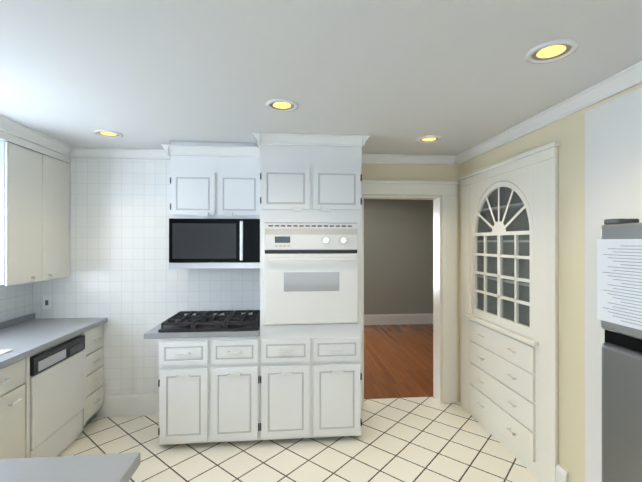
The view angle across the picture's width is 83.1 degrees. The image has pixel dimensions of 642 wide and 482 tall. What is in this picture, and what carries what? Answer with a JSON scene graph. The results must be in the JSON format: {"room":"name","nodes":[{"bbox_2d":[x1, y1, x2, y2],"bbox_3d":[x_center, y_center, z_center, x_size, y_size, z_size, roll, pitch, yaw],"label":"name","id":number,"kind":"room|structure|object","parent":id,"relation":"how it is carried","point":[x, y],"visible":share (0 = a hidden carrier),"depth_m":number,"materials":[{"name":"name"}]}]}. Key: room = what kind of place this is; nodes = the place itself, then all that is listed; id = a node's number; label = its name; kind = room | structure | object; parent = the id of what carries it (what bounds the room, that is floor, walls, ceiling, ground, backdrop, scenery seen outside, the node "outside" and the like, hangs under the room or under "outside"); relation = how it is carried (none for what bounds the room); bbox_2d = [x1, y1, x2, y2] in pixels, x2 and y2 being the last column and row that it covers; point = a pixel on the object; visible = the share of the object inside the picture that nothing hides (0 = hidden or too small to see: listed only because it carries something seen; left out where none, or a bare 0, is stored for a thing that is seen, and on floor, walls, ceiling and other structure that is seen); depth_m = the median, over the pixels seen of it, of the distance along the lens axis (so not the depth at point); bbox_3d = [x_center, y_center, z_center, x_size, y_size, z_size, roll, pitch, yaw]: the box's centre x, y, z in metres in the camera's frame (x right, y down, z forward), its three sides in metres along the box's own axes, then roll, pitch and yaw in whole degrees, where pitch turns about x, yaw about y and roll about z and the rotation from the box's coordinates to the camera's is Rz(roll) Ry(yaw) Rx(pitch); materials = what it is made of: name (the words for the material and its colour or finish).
{"room":"kitchen","nodes":[
{"label":"kitchen","id":0,"kind":"room"},
{"bbox_2d":[0,282,32,321],"bbox_3d":[-2.467,0.383,0.892,0.150,2.450,5.070,0,0,-5],"label":"wall","id":1,"kind":"structure","parent":0,"point":[16,301],"depth_m":3.06,"materials":[{"name":"white tile"}]},
{"bbox_2d":[0,141,69,285],"bbox_3d":[-2.392,-0.192,2.916,0.348,1.026,0.748,0,0,-5],"label":"upper cabinet","id":2,"kind":"object","parent":1,"relation":"attached to","point":[34,216],"visible":0.98,"depth_m":2.81,"materials":[{"name":"white paint"}]},
{"bbox_2d":[0,131,70,162],"bbox_3d":[-2.232,-0.775,0.914,0.318,0.130,4.766,0,0,-5],"label":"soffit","id":3,"kind":"structure","parent":0,"point":[12,139],"depth_m":2.82,"materials":[{"name":"white wood"}]},
{"bbox_2d":[0,116,75,157],"bbox_3d":[-2.043,-0.802,0.935,0.060,0.078,4.759,0,0,-5],"label":"crown molding","id":4,"kind":"structure","parent":3,"relation":"attached to","point":[8,126],"depth_m":2.78,"materials":[{"name":"white wood"}]},
{"bbox_2d":[0,452,139,481],"bbox_3d":[-1.472,0.718,0.798,1.813,0.040,0.650,0,0,-5],"label":"countertop","id":5,"kind":"structure","parent":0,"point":[117,467],"depth_m":1.11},
{"bbox_2d":[33,158,259,416],"bbox_3d":[-1.169,0.387,3.475,2.887,2.450,0.150,0,0,-5],"label":"tiled wall","id":6,"kind":"structure","parent":0,"point":[128,283],"depth_m":3.35,"materials":[{"name":"white tile"}]},
{"bbox_2d":[43,296,50,308],"bbox_3d":[-2.480,0.559,3.278,0.070,0.115,0.008,0,0,-5],"label":"outlet","id":7,"kind":"object","parent":6,"relation":"attached to","point":[46,302],"visible":1,"depth_m":3.28,"materials":[{"name":"white plastic"}]},
{"bbox_2d":[72,148,169,159],"bbox_3d":[-1.811,-0.799,3.314,0.819,0.078,0.060,0,0,-5],"label":"crown molding","id":8,"kind":"structure","parent":6,"relation":"attached to","point":[115,153],"depth_m":3.31,"materials":[{"name":"white wood"}]},
{"bbox_2d":[161,141,259,218],"bbox_3d":[-0.930,-0.513,3.225,0.827,0.648,0.387,0,0,-5],"label":"upper cabinet","id":9,"kind":"object","parent":6,"relation":"attached to","point":[214,180],"visible":0.83,"depth_m":3.08,"materials":[{"name":"white paint"}]},
{"bbox_2d":[169,218,259,268],"bbox_3d":[-0.899,0.023,3.207,0.760,0.420,0.428,0,0,-5],"label":"microwave","id":10,"kind":"object","parent":9,"relation":"attached to","point":[214,243],"visible":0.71,"depth_m":3.04,"materials":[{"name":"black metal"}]},
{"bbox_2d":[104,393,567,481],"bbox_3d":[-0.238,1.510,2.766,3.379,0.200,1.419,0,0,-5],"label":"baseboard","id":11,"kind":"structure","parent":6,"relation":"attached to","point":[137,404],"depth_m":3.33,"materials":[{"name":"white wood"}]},
{"bbox_2d":[59,397,539,481],"bbox_3d":[-0.400,1.658,1.071,4.300,0.100,5.070,0,0,-5],"label":"floor","id":12,"kind":"structure","parent":0,"point":[422,439],"depth_m":2.76,"materials":[{"name":"white tile"}]},
{"bbox_2d":[0,353,35,456],"bbox_3d":[-2.190,1.174,2.122,0.614,0.869,0.441,0,0,-5],"label":"base cabinet","id":13,"kind":"object","parent":12,"relation":"on","point":[14,380],"depth_m":2.25,"materials":[{"name":"white paint"}]},
{"bbox_2d":[0,317,107,368],"bbox_3d":[-2.181,0.720,2.185,0.643,0.040,2.238,0,0,-5],"label":"countertop","id":14,"kind":"structure","parent":13,"relation":"on","point":[25,338],"depth_m":2.74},
{"bbox_2d":[0,349,11,352],"bbox_3d":[-2.160,0.783,1.907,0.460,0.192,0.760,0,0,-5],"label":"sink","id":15,"kind":"object","parent":14,"relation":"in","point":[1,350],"depth_m":2.28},
{"bbox_2d":[30,335,84,457],"bbox_3d":[-2.195,1.191,2.658,0.581,0.837,0.605,0,0,-5],"label":"dishwasher","id":16,"kind":"object","parent":12,"relation":"on","point":[56,395],"visible":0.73,"depth_m":2.63,"materials":[{"name":"white metal"},{"name":"black plastic"}]},
{"bbox_2d":[36,321,107,428],"bbox_3d":[-2.279,1.176,3.133,0.614,0.869,0.331,0,0,-5],"label":"base cabinet","id":17,"kind":"object","parent":12,"relation":"on","point":[94,339],"depth_m":3.14,"materials":[{"name":"white paint"}]},
{"bbox_2d":[144,317,259,444],"bbox_3d":[-0.942,1.158,3.090,0.873,0.904,0.650,0,0,-5],"label":"base cabinet","id":18,"kind":"object","parent":12,"relation":"on","point":[209,385],"visible":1,"depth_m":2.80,"materials":[{"name":"white paint"}]},
{"bbox_2d":[158,310,259,332],"bbox_3d":[-0.892,0.667,3.068,0.767,0.075,0.508,0,0,-5],"label":"gas cooktop","id":19,"kind":"object","parent":18,"relation":"in","point":[207,321],"visible":0.98,"depth_m":2.92,"materials":[{"name":"black metal"}]},
{"bbox_2d":[252,132,369,439],"bbox_3d":[-0.100,0.387,3.161,0.930,2.447,0.657,0,0,-5],"label":"tall cabinet","id":20,"kind":"object","parent":12,"relation":"on","point":[310,380],"visible":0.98,"depth_m":2.88,"materials":[{"name":"white paint"}]},
{"bbox_2d":[261,223,359,324],"bbox_3d":[-0.098,0.261,3.134,0.788,0.806,0.653,0,0,-5],"label":"wall oven","id":21,"kind":"object","parent":20,"relation":"in","point":[310,273],"visible":1,"depth_m":2.86,"materials":[{"name":"white metal"},{"name":"glass"}]},
{"bbox_2d":[459,145,559,481],"bbox_3d":[1.500,0.508,2.916,0.184,2.204,1.250,0,0,-5],"label":"tall cabinet","id":22,"kind":"object","parent":12,"relation":"on","point":[509,244],"depth_m":2.70,"materials":[{"name":"white wood"}]},
{"bbox_2d":[597,218,641,481],"bbox_3d":[1.315,0.764,0.969,0.562,1.685,0.744,0,0,-5],"label":"refrigerator","id":23,"kind":"object","parent":12,"relation":"on","point":[619,279],"visible":1,"depth_m":1.22,"materials":[{"name":"silver metal"}]},
{"bbox_2d":[0,0,641,155],"bbox_3d":[-0.400,-0.892,1.075,4.300,0.100,5.070,0,0,-5],"label":"ceiling","id":24,"kind":"structure","parent":0,"point":[399,77],"depth_m":1.75,"materials":[{"name":"white paint"}]},
{"bbox_2d":[93,130,122,137],"bbox_3d":[-1.658,-0.832,2.826,0.200,0.012,0.200,0,0,-5],"label":"recessed light","id":25,"kind":"object","parent":24,"relation":"in","point":[109,133],"visible":1,"depth_m":2.82,"materials":[{"name":"white"}]},
{"bbox_2d":[266,99,297,111],"bbox_3d":[-0.241,-0.833,2.238,0.200,0.012,0.200,0,0,-5],"label":"recessed light","id":26,"kind":"object","parent":24,"relation":"in","point":[282,105],"visible":0.98,"depth_m":2.24,"materials":[{"name":"white"}]},
{"bbox_2d":[416,136,441,142],"bbox_3d":[0.889,-0.832,2.979,0.200,0.012,0.200,0,0,-5],"label":"recessed light","id":27,"kind":"object","parent":24,"relation":"in","point":[427,139],"visible":0.98,"depth_m":2.98,"materials":[{"name":"white"}]},
{"bbox_2d":[525,39,578,63],"bbox_3d":[1.019,-0.834,1.605,0.200,0.012,0.200,0,0,-5],"label":"recessed light","id":28,"kind":"object","parent":24,"relation":"in","point":[552,51],"visible":1,"depth_m":1.60,"materials":[{"name":"white"}]},
{"bbox_2d":[364,199,432,314],"bbox_3d":[1.033,0.392,7.061,5.400,2.450,0.150,0,0,-5],"label":"wall","id":29,"kind":"structure","parent":0,"point":[398,256],"depth_m":7.03,"materials":[{"name":"grey paint"}]},
{"bbox_2d":[364,313,432,324],"bbox_3d":[1.040,1.515,6.974,5.098,0.200,0.019,0,0,-5],"label":"baseboard","id":30,"kind":"structure","parent":29,"relation":"attached to","point":[387,319],"depth_m":6.99,"materials":[{"name":"white wood"}]},
{"bbox_2d":[364,324,433,398],"bbox_3d":[1.174,1.664,5.450,5.400,0.100,3.380,0,0,-5],"label":"floor","id":31,"kind":"structure","parent":0,"point":[398,361],"depth_m":4.85,"materials":[{"name":"brown wood"}]},
{"bbox_2d":[362,160,458,401],"bbox_3d":[0.898,0.387,3.656,1.263,2.450,0.150,0,0,-5],"label":"wall","id":32,"kind":"structure","parent":0,"point":[416,172],"depth_m":3.59,"materials":[{"name":"beige paint"}]},
{"bbox_2d":[362,154,455,164],"bbox_3d":[0.831,-0.798,3.546,0.959,0.078,0.060,0,0,-5],"label":"crown molding","id":33,"kind":"structure","parent":32,"relation":"attached to","point":[366,158],"depth_m":3.54,"materials":[{"name":"white wood"}]},
{"bbox_2d":[362,180,458,406],"bbox_3d":[0.812,0.509,3.689,1.098,2.204,0.308,0,0,-5],"label":"door frame","id":34,"kind":"structure","parent":32,"relation":"attached to","point":[445,341],"depth_m":3.59,"materials":[{"name":"white wood"}]},
{"bbox_2d":[459,83,641,481],"bbox_3d":[1.674,0.383,1.179,0.150,2.450,4.920,0,0,-5],"label":"wall","id":35,"kind":"structure","parent":0,"point":[568,133],"depth_m":2.20,"materials":[{"name":"beige paint"}]},
{"bbox_2d":[456,61,641,164],"bbox_3d":[1.561,-0.802,1.251,0.060,0.078,4.759,0,0,-5],"label":"crown molding","id":36,"kind":"structure","parent":35,"relation":"attached to","point":[623,80],"depth_m":2.19,"materials":[{"name":"white wood"}]},
{"bbox_2d":[585,87,641,481],"bbox_3d":[1.551,0.433,1.643,0.010,2.348,0.865,0,0,-5],"label":"wall panel","id":37,"kind":"object","parent":35,"relation":"in","point":[613,158],"depth_m":1.97,"materials":[{"name":"white"}]}
]}

